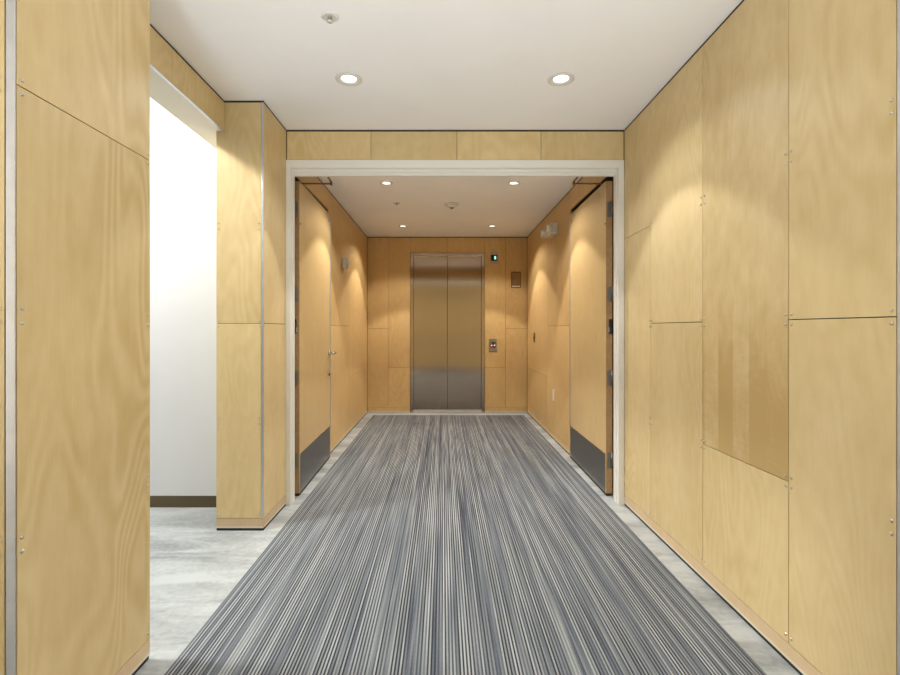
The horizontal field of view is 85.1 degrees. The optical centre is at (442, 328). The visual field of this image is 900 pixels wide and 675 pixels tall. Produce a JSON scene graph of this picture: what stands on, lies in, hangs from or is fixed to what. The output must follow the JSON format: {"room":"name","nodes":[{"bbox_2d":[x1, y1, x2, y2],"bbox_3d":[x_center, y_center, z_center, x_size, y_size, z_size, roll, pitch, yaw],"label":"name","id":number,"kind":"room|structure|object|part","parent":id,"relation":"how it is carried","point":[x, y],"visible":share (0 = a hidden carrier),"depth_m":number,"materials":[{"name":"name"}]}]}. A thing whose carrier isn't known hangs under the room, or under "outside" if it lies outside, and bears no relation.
{"room":"lobby","nodes":[
{"label":"lobby","id":0,"kind":"room"},
{"bbox_2d":[0,0,149,674],"bbox_3d":[-2.609,-0.076,1.439,3.182,2.450,0.542,0,0,0],"label":"wall","id":1,"kind":"structure","parent":0,"point":[75,74],"depth_m":1.35,"materials":[{"name":"brown wood"}]},
{"bbox_3d":[-1.654,-0.106,1.178,1.209,2.366,0.012,0,0,0],"label":"plywood panel","id":2,"kind":"part","parent":1,"relation":"part of","materials":[{"name":"brown wood"}]},
{"bbox_3d":[-1.034,-0.079,1.173,0.021,2.424,0.004,0,0,0],"label":"corner trim","id":3,"kind":"part","parent":1,"relation":"part of","materials":[{"name":"metal"}]},
{"bbox_3d":[-1.028,-0.939,1.442,0.012,0.701,0.531,0,0,0],"label":"plywood panel","id":4,"kind":"part","parent":1,"relation":"part of","materials":[{"name":"brown wood"}]},
{"bbox_3d":[-1.028,1.105,1.442,0.012,0.052,0.531,0,0,0],"label":"baseboard","id":5,"kind":"part","parent":1,"relation":"part of","materials":[{"name":"brown wood"}]},
{"bbox_2d":[150,97,216,506],"bbox_3d":[-2.747,-0.383,3.197,2.907,3.064,0.086,0,0,0],"label":"wall","id":6,"kind":"structure","parent":0,"point":[183,323],"depth_m":3.16,"materials":[{"name":"white paint"}]},
{"bbox_2d":[150,24,224,148],"bbox_3d":[-1.333,-1.537,2.400,0.181,0.828,1.581,0,0,0],"label":"wall","id":7,"kind":"structure","parent":0,"point":[175,85],"depth_m":2.42,"materials":[{"name":"brown wood"}]},
{"bbox_3d":[-1.250,-1.209,1.929,0.012,0.161,0.638,0,0,0],"label":"plywood panel","id":8,"kind":"part","parent":7,"relation":"part of","materials":[{"name":"brown wood"}]},
{"bbox_3d":[-1.249,-1.125,2.198,0.014,0.004,1.178,0,0,0],"label":"edge trim","id":9,"kind":"part","parent":7,"relation":"part of","materials":[{"name":"metal"}]},
{"bbox_3d":[-1.250,-1.209,2.518,0.012,0.161,0.534,0,0,0],"label":"plywood panel","id":10,"kind":"part","parent":7,"relation":"part of","materials":[{"name":"brown wood"}]},
{"bbox_2d":[216,101,285,530],"bbox_3d":[-1.155,-0.376,3.043,0.274,3.050,0.514,0,0,0],"label":"wall pier","id":11,"kind":"object","parent":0,"point":[251,150],"visible":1,"depth_m":2.79,"materials":[{"name":"brown wood"}]},
{"bbox_3d":[-1.163,-0.661,2.796,0.254,1.256,0.012,0,0,0],"label":"plywood panel","id":12,"kind":"part","parent":11,"relation":"part of","materials":[{"name":"brown wood"}]},
{"bbox_3d":[-1.163,0.523,2.796,0.254,1.107,0.012,0,0,0],"label":"plywood panel","id":13,"kind":"part","parent":11,"relation":"part of","materials":[{"name":"brown wood"}]},
{"bbox_3d":[-1.157,1.105,2.796,0.267,0.052,0.012,0,0,0],"label":"baseboard","id":14,"kind":"part","parent":11,"relation":"part of","materials":[{"name":"brown wood"}]},
{"bbox_3d":[-1.028,-0.106,2.792,0.012,2.369,0.006,0,0,0],"label":"corner trim","id":15,"kind":"part","parent":11,"relation":"part of","materials":[{"name":"metal"}]},
{"bbox_3d":[-1.028,-0.661,2.997,0.012,1.256,0.399,0,0,0],"label":"plywood panel","id":16,"kind":"part","parent":11,"relation":"part of","materials":[{"name":"brown wood"}]},
{"bbox_3d":[-1.028,0.523,2.997,0.012,1.107,0.399,0,0,0],"label":"plywood panel","id":17,"kind":"part","parent":11,"relation":"part of","materials":[{"name":"brown wood"}]},
{"bbox_3d":[-1.028,1.105,3.000,0.012,0.052,0.393,0,0,0],"label":"baseboard","id":18,"kind":"part","parent":11,"relation":"part of","materials":[{"name":"brown wood"}]},
{"bbox_2d":[295,177,366,451],"bbox_3d":[-1.085,-0.066,5.030,0.101,2.429,3.379,0,0,0],"label":"wall","id":19,"kind":"structure","parent":0,"point":[348,287],"depth_m":5.20,"materials":[{"name":"brown wood"}]},
{"bbox_3d":[-1.041,-1.163,3.886,0.012,0.170,1.075,0,0,0],"label":"plywood panel","id":20,"kind":"part","parent":19,"relation":"part of","materials":[{"name":"brown wood"}]},
{"bbox_2d":[295,177,335,495],"bbox_3d":[-0.916,0.051,3.868,0.268,2.192,1.038,0,0,0],"label":"door","id":21,"kind":"structure","parent":19,"relation":"in","point":[313,352],"depth_m":3.69,"materials":[{"name":"brown wood"}]},
{"bbox_3d":[-0.994,0.993,3.866,0.002,0.265,0.978,0,0,-1],"label":"kick plate","id":22,"kind":"part","parent":21,"relation":"part of","materials":[{"name":"metal"}]},
{"bbox_3d":[-0.892,-1.025,3.457,0.210,0.008,0.016,0,0,-1],"label":"stay arm","id":23,"kind":"part","parent":21,"relation":"part of","materials":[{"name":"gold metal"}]},
{"bbox_3d":[-1.041,-0.641,4.912,0.012,1.215,0.972,0,0,0],"label":"plywood panel","id":24,"kind":"part","parent":19,"relation":"part of","materials":[{"name":"brown wood"}]},
{"bbox_3d":[-1.041,0.523,4.912,0.012,1.107,0.972,0,0,0],"label":"plywood panel","id":25,"kind":"part","parent":19,"relation":"part of","materials":[{"name":"brown wood"}]},
{"bbox_2d":[342,257,349,269],"bbox_3d":[-1.001,-0.680,5.080,0.068,0.124,0.110,0,0,0],"label":"fire alarm strobe","id":26,"kind":"object","parent":19,"relation":"attached to","point":[345,261],"visible":1,"depth_m":5.03,"materials":[{"name":"beige plastic"}]},
{"bbox_3d":[-1.041,1.105,5.555,0.012,0.052,2.257,0,0,0],"label":"baseboard","id":27,"kind":"part","parent":19,"relation":"part of","materials":[{"name":"brown wood"}]},
{"bbox_3d":[-1.041,-0.363,6.043,0.012,1.770,1.282,0,0,0],"label":"plywood panel","id":28,"kind":"part","parent":19,"relation":"part of","materials":[{"name":"brown wood"}]},
{"bbox_3d":[-1.041,0.800,6.043,0.012,0.552,1.282,0,0,0],"label":"plywood panel","id":29,"kind":"part","parent":19,"relation":"part of","materials":[{"name":"brown wood"}]},
{"bbox_2d":[150,0,741,130],"bbox_3d":[0.000,-1.301,1.250,8.400,0.001,3.940,0,0,0],"label":"ceiling","id":30,"kind":"structure","parent":0,"point":[420,64],"depth_m":2.34,"materials":[{"name":"paint"}]},
{"bbox_2d":[321,10,338,23],"bbox_3d":[-0.470,-1.291,2.037,0.074,0.028,0.074,0,0,0],"label":"sprinkler","id":31,"kind":"object","parent":30,"relation":"attached to","point":[329,16],"visible":1,"depth_m":2.03,"materials":[{"name":"white metal"}]},
{"bbox_2d":[335,72,361,85],"bbox_3d":[-0.490,-1.328,2.550,0.136,0.066,0.136,0,0,0],"label":"recessed light","id":32,"kind":"object","parent":30,"relation":"in","point":[345,78],"visible":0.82,"depth_m":2.55,"materials":[{"name":"white"}]},
{"bbox_2d":[548,72,573,85],"bbox_3d":[0.614,-1.328,2.550,0.136,0.066,0.136,0,0,0],"label":"recessed light","id":33,"kind":"object","parent":30,"relation":"in","point":[563,78],"visible":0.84,"depth_m":2.55,"materials":[{"name":"white"}]},
{"bbox_2d":[367,237,527,412],"bbox_3d":[0.058,-0.066,6.844,2.345,2.429,0.312,0,0,0],"label":"wall","id":34,"kind":"structure","parent":0,"point":[388,258],"depth_m":6.70,"materials":[{"name":"brown wood"}]},
{"bbox_3d":[-0.892,-0.627,6.706,0.283,1.242,0.012,0,0,0],"label":"plywood panel","id":35,"kind":"part","parent":34,"relation":"part of","materials":[{"name":"brown wood"}]},
{"bbox_3d":[-0.892,0.536,6.706,0.283,1.080,0.012,0,0,0],"label":"plywood panel","id":36,"kind":"part","parent":34,"relation":"part of","materials":[{"name":"brown wood"}]},
{"bbox_3d":[-0.742,1.105,6.706,0.582,0.052,0.012,0,0,0],"label":"baseboard","id":37,"kind":"part","parent":34,"relation":"part of","materials":[{"name":"brown wood"}]},
{"bbox_3d":[-0.600,-0.361,6.706,0.296,1.774,0.012,0,0,0],"label":"plywood panel","id":38,"kind":"part","parent":34,"relation":"part of","materials":[{"name":"brown wood"}]},
{"bbox_3d":[-0.600,0.802,6.706,0.296,0.548,0.012,0,0,0],"label":"plywood panel","id":39,"kind":"part","parent":34,"relation":"part of","materials":[{"name":"brown wood"}]},
{"bbox_3d":[-0.198,-1.148,6.706,0.501,0.201,0.012,0,0,0],"label":"plywood panel","id":40,"kind":"part","parent":34,"relation":"part of","materials":[{"name":"brown wood"}]},
{"bbox_2d":[410,253,484,412],"bbox_3d":[0.061,0.052,6.760,1.015,2.193,0.160,0,0,0],"label":"elevator door","id":41,"kind":"structure","parent":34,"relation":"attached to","point":[447,290],"depth_m":6.76,"materials":[{"name":"metal"}]},
{"bbox_3d":[-0.174,0.045,6.770,0.465,2.144,0.030,0,0,0],"label":"door panel","id":42,"kind":"part","parent":41,"relation":"part of","materials":[{"name":"metal"}]},
{"bbox_3d":[0.061,1.135,6.740,0.935,0.028,0.120,0,0,0],"label":"sill","id":43,"kind":"part","parent":41,"relation":"part of","materials":[{"name":"metal"}]},
{"bbox_3d":[0.295,0.045,6.770,0.465,2.144,0.030,0,0,0],"label":"door panel","id":44,"kind":"part","parent":41,"relation":"part of","materials":[{"name":"metal"}]},
{"bbox_3d":[0.313,-1.148,6.706,0.514,0.201,0.012,0,0,0],"label":"plywood panel","id":45,"kind":"part","parent":34,"relation":"part of","materials":[{"name":"brown wood"}]},
{"bbox_2d":[489,339,496,350],"bbox_3d":[0.682,0.219,6.691,0.108,0.170,0.016,0,0,0],"label":"station","id":46,"kind":"object","parent":34,"relation":"attached to","point":[492,342],"visible":1,"depth_m":6.69,"materials":[{"name":"metal"}]},
{"bbox_2d":[490,252,497,263],"bbox_3d":[0.696,-0.971,6.693,0.104,0.156,0.013,0,0,0],"label":"indicator","id":47,"kind":"object","parent":34,"relation":"attached to","point":[493,255],"visible":1,"depth_m":6.69,"materials":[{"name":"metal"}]},
{"bbox_3d":[0.714,-0.361,6.706,0.281,1.774,0.012,0,0,0],"label":"plywood panel","id":48,"kind":"part","parent":34,"relation":"part of","materials":[{"name":"brown wood"}]},
{"bbox_3d":[0.714,0.802,6.706,0.281,0.548,0.012,0,0,0],"label":"plywood panel","id":49,"kind":"part","parent":34,"relation":"part of","materials":[{"name":"brown wood"}]},
{"bbox_3d":[0.861,1.105,6.706,0.576,0.052,0.012,0,0,0],"label":"baseboard","id":50,"kind":"part","parent":34,"relation":"part of","materials":[{"name":"brown wood"}]},
{"bbox_2d":[511,272,520,287],"bbox_3d":[0.998,-0.674,6.694,0.132,0.216,0.010,0,0,0],"label":"plate","id":51,"kind":"object","parent":34,"relation":"attached to","point":[515,276],"visible":1,"depth_m":6.69,"materials":[{"name":"brown metal"}]},
{"bbox_3d":[0.998,-0.683,6.691,0.112,0.177,0.003,0,0,0],"label":"plate","id":52,"kind":"part","parent":51,"relation":"part of","materials":[{"name":"brown metal"}]},
{"bbox_3d":[1.003,-0.627,6.706,0.291,1.242,0.012,0,0,0],"label":"plywood panel","id":53,"kind":"part","parent":34,"relation":"part of","materials":[{"name":"brown wood"}]},
{"bbox_3d":[1.003,0.536,6.706,0.291,1.080,0.012,0,0,0],"label":"plywood panel","id":54,"kind":"part","parent":34,"relation":"part of","materials":[{"name":"brown wood"}]},
{"bbox_2d":[318,177,581,236],"bbox_3d":[0.065,-1.260,5.025,2.350,0.001,3.390,0,0,0],"label":"ceiling","id":55,"kind":"structure","parent":0,"point":[516,210],"depth_m":4.92,"materials":[{"name":"paint"}]},
{"bbox_2d":[380,181,392,184],"bbox_3d":[-0.488,-1.287,4.230,0.112,0.066,0.112,0,0,0],"label":"recessed light","id":56,"kind":"object","parent":55,"relation":"in","point":[382,182],"visible":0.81,"depth_m":4.24,"materials":[{"name":"white"}]},
{"bbox_2d":[445,202,458,208],"bbox_3d":[0.089,-1.235,4.940,0.144,0.050,0.144,0,0,0],"label":"smoke detector","id":57,"kind":"object","parent":55,"relation":"attached to","point":[451,205],"visible":1,"depth_m":4.90,"materials":[{"name":"white plastic"}]},
{"bbox_2d":[507,181,519,184],"bbox_3d":[0.611,-1.287,4.230,0.112,0.066,0.112,0,0,0],"label":"recessed light","id":58,"kind":"object","parent":55,"relation":"in","point":[511,182],"visible":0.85,"depth_m":4.24,"materials":[{"name":"white"}]},
{"bbox_2d":[286,130,623,159],"bbox_3d":[0.081,-1.188,3.276,2.305,0.266,0.152,0,0,0],"label":"wall","id":59,"kind":"structure","parent":0,"point":[300,144],"depth_m":3.20,"materials":[{"name":"brown wood"}]},
{"bbox_3d":[-0.745,-1.198,3.206,0.547,0.183,0.012,0,0,0],"label":"plywood panel","id":60,"kind":"part","parent":59,"relation":"part of","materials":[{"name":"brown wood"}]},
{"bbox_3d":[-0.189,-1.198,3.206,0.559,0.183,0.012,0,0,0],"label":"plywood panel","id":61,"kind":"part","parent":59,"relation":"part of","materials":[{"name":"brown wood"}]},
{"bbox_2d":[286,160,623,504],"bbox_3d":[0.075,0.023,3.269,2.231,2.252,0.151,0,0,0],"label":"door frame","id":62,"kind":"structure","parent":59,"relation":"attached to","point":[294,168],"depth_m":3.20,"materials":[{"name":"white paint"}]},
{"bbox_3d":[0.366,-1.198,3.206,0.546,0.183,0.012,0,0,0],"label":"plywood panel","id":63,"kind":"part","parent":59,"relation":"part of","materials":[{"name":"brown wood"}]},
{"bbox_3d":[0.910,-1.198,3.206,0.538,0.183,0.012,0,0,0],"label":"plywood panel","id":64,"kind":"part","parent":59,"relation":"part of","materials":[{"name":"brown wood"}]},
{"bbox_2d":[135,413,799,674],"bbox_3d":[0.000,1.212,3.115,8.400,0.126,7.770,0,0,0],"label":"floor","id":65,"kind":"structure","parent":0,"point":[195,566],"depth_m":2.37,"materials":[{"name":"concrete"}]},
{"bbox_2d":[164,415,765,674],"bbox_3d":[0.073,1.145,2.975,1.994,0.007,7.050,0,0,0],"label":"carpet","id":66,"kind":"object","parent":65,"relation":"on","point":[432,544],"visible":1,"depth_m":2.23,"materials":[{"name":"grey carpet"}]},
{"bbox_2d":[527,0,899,674],"bbox_3d":[1.211,-0.076,3.994,0.124,2.450,5.452,0,0,0],"label":"wall","id":67,"kind":"structure","parent":0,"point":[762,179],"depth_m":1.77,"materials":[{"name":"brown wood"}]},
{"bbox_3d":[1.156,-0.363,6.043,0.012,1.770,1.282,0,0,0],"label":"plywood panel","id":68,"kind":"part","parent":67,"relation":"part of","materials":[{"name":"brown wood"}]},
{"bbox_3d":[1.156,0.800,6.043,0.012,0.552,1.282,0,0,0],"label":"plywood panel","id":69,"kind":"part","parent":67,"relation":"part of","materials":[{"name":"brown wood"}]},
{"bbox_3d":[1.156,1.105,5.555,0.012,0.052,2.257,0,0,0],"label":"baseboard","id":70,"kind":"part","parent":67,"relation":"part of","materials":[{"name":"brown wood"}]},
{"bbox_2d":[540,223,557,237],"bbox_3d":[1.089,-1.011,5.020,0.124,0.112,0.364,0,0,0],"label":"emergency light","id":71,"kind":"object","parent":67,"relation":"attached to","point":[551,231],"visible":1,"depth_m":4.90,"materials":[{"name":"beige plastic"}]},
{"bbox_3d":[1.156,0.523,4.912,0.012,1.107,0.972,0,0,0],"label":"plywood panel","id":72,"kind":"part","parent":67,"relation":"part of","materials":[{"name":"brown wood"}]},
{"bbox_3d":[1.156,-0.641,4.912,0.012,1.215,0.972,0,0,0],"label":"plywood panel","id":73,"kind":"part","parent":67,"relation":"part of","materials":[{"name":"brown wood"}]},
{"bbox_3d":[1.156,-1.163,3.886,0.012,0.170,1.075,0,0,0],"label":"plywood panel","id":74,"kind":"part","parent":67,"relation":"part of","materials":[{"name":"brown wood"}]},
{"bbox_2d":[569,177,612,495],"bbox_3d":[1.046,0.051,3.868,0.262,2.192,1.038,0,0,0],"label":"door","id":75,"kind":"structure","parent":67,"relation":"in","point":[590,224],"depth_m":3.70,"materials":[{"name":"brown wood"}]},
{"bbox_3d":[1.125,0.993,3.866,0.002,0.265,0.978,0,0,1],"label":"kick plate","id":76,"kind":"part","parent":75,"relation":"part of","materials":[{"name":"metal"}]},
{"bbox_3d":[1.025,-1.025,3.456,0.210,0.008,0.016,0,0,1],"label":"stay arm","id":77,"kind":"part","parent":75,"relation":"part of","materials":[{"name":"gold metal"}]},
{"bbox_3d":[1.189,-0.939,2.994,0.012,0.701,0.405,0,0,0],"label":"plywood panel","id":78,"kind":"part","parent":67,"relation":"part of","materials":[{"name":"brown wood"}]},
{"bbox_3d":[1.189,0.245,2.994,0.012,1.662,0.405,0,0,0],"label":"plywood panel","id":79,"kind":"part","parent":67,"relation":"part of","materials":[{"name":"brown wood"}]},
{"bbox_3d":[1.189,-0.661,2.511,0.012,1.256,0.555,0,0,0],"label":"plywood panel","id":80,"kind":"part","parent":67,"relation":"part of","materials":[{"name":"brown wood"}]},
{"bbox_3d":[1.189,0.523,2.511,0.012,1.107,0.555,0,0,0],"label":"plywood panel","id":81,"kind":"part","parent":67,"relation":"part of","materials":[{"name":"brown wood"}]},
{"bbox_3d":[1.189,1.105,2.238,0.012,0.052,1.917,0,0,0],"label":"baseboard","id":82,"kind":"part","parent":67,"relation":"part of","materials":[{"name":"brown wood"}]},
{"bbox_3d":[1.189,0.800,1.955,0.012,0.552,0.551,0,0,0],"label":"plywood panel","id":83,"kind":"part","parent":67,"relation":"part of","materials":[{"name":"brown wood"}]},
{"bbox_3d":[1.189,-0.384,1.955,0.012,1.811,0.551,0,0,0],"label":"plywood panel","id":84,"kind":"part","parent":67,"relation":"part of","materials":[{"name":"brown wood"}]},
{"bbox_3d":[1.189,-0.661,1.478,0.012,1.256,0.397,0,0,0],"label":"plywood panel","id":85,"kind":"part","parent":67,"relation":"part of","materials":[{"name":"brown wood"}]},
{"bbox_3d":[1.189,0.523,1.478,0.012,1.107,0.397,0,0,0],"label":"plywood panel","id":86,"kind":"part","parent":67,"relation":"part of","materials":[{"name":"brown wood"}]},
{"bbox_3d":[1.196,-0.079,1.272,0.026,2.424,0.009,0,0,0],"label":"corner trim","id":87,"kind":"part","parent":67,"relation":"part of","materials":[{"name":"metal"}]}
]}

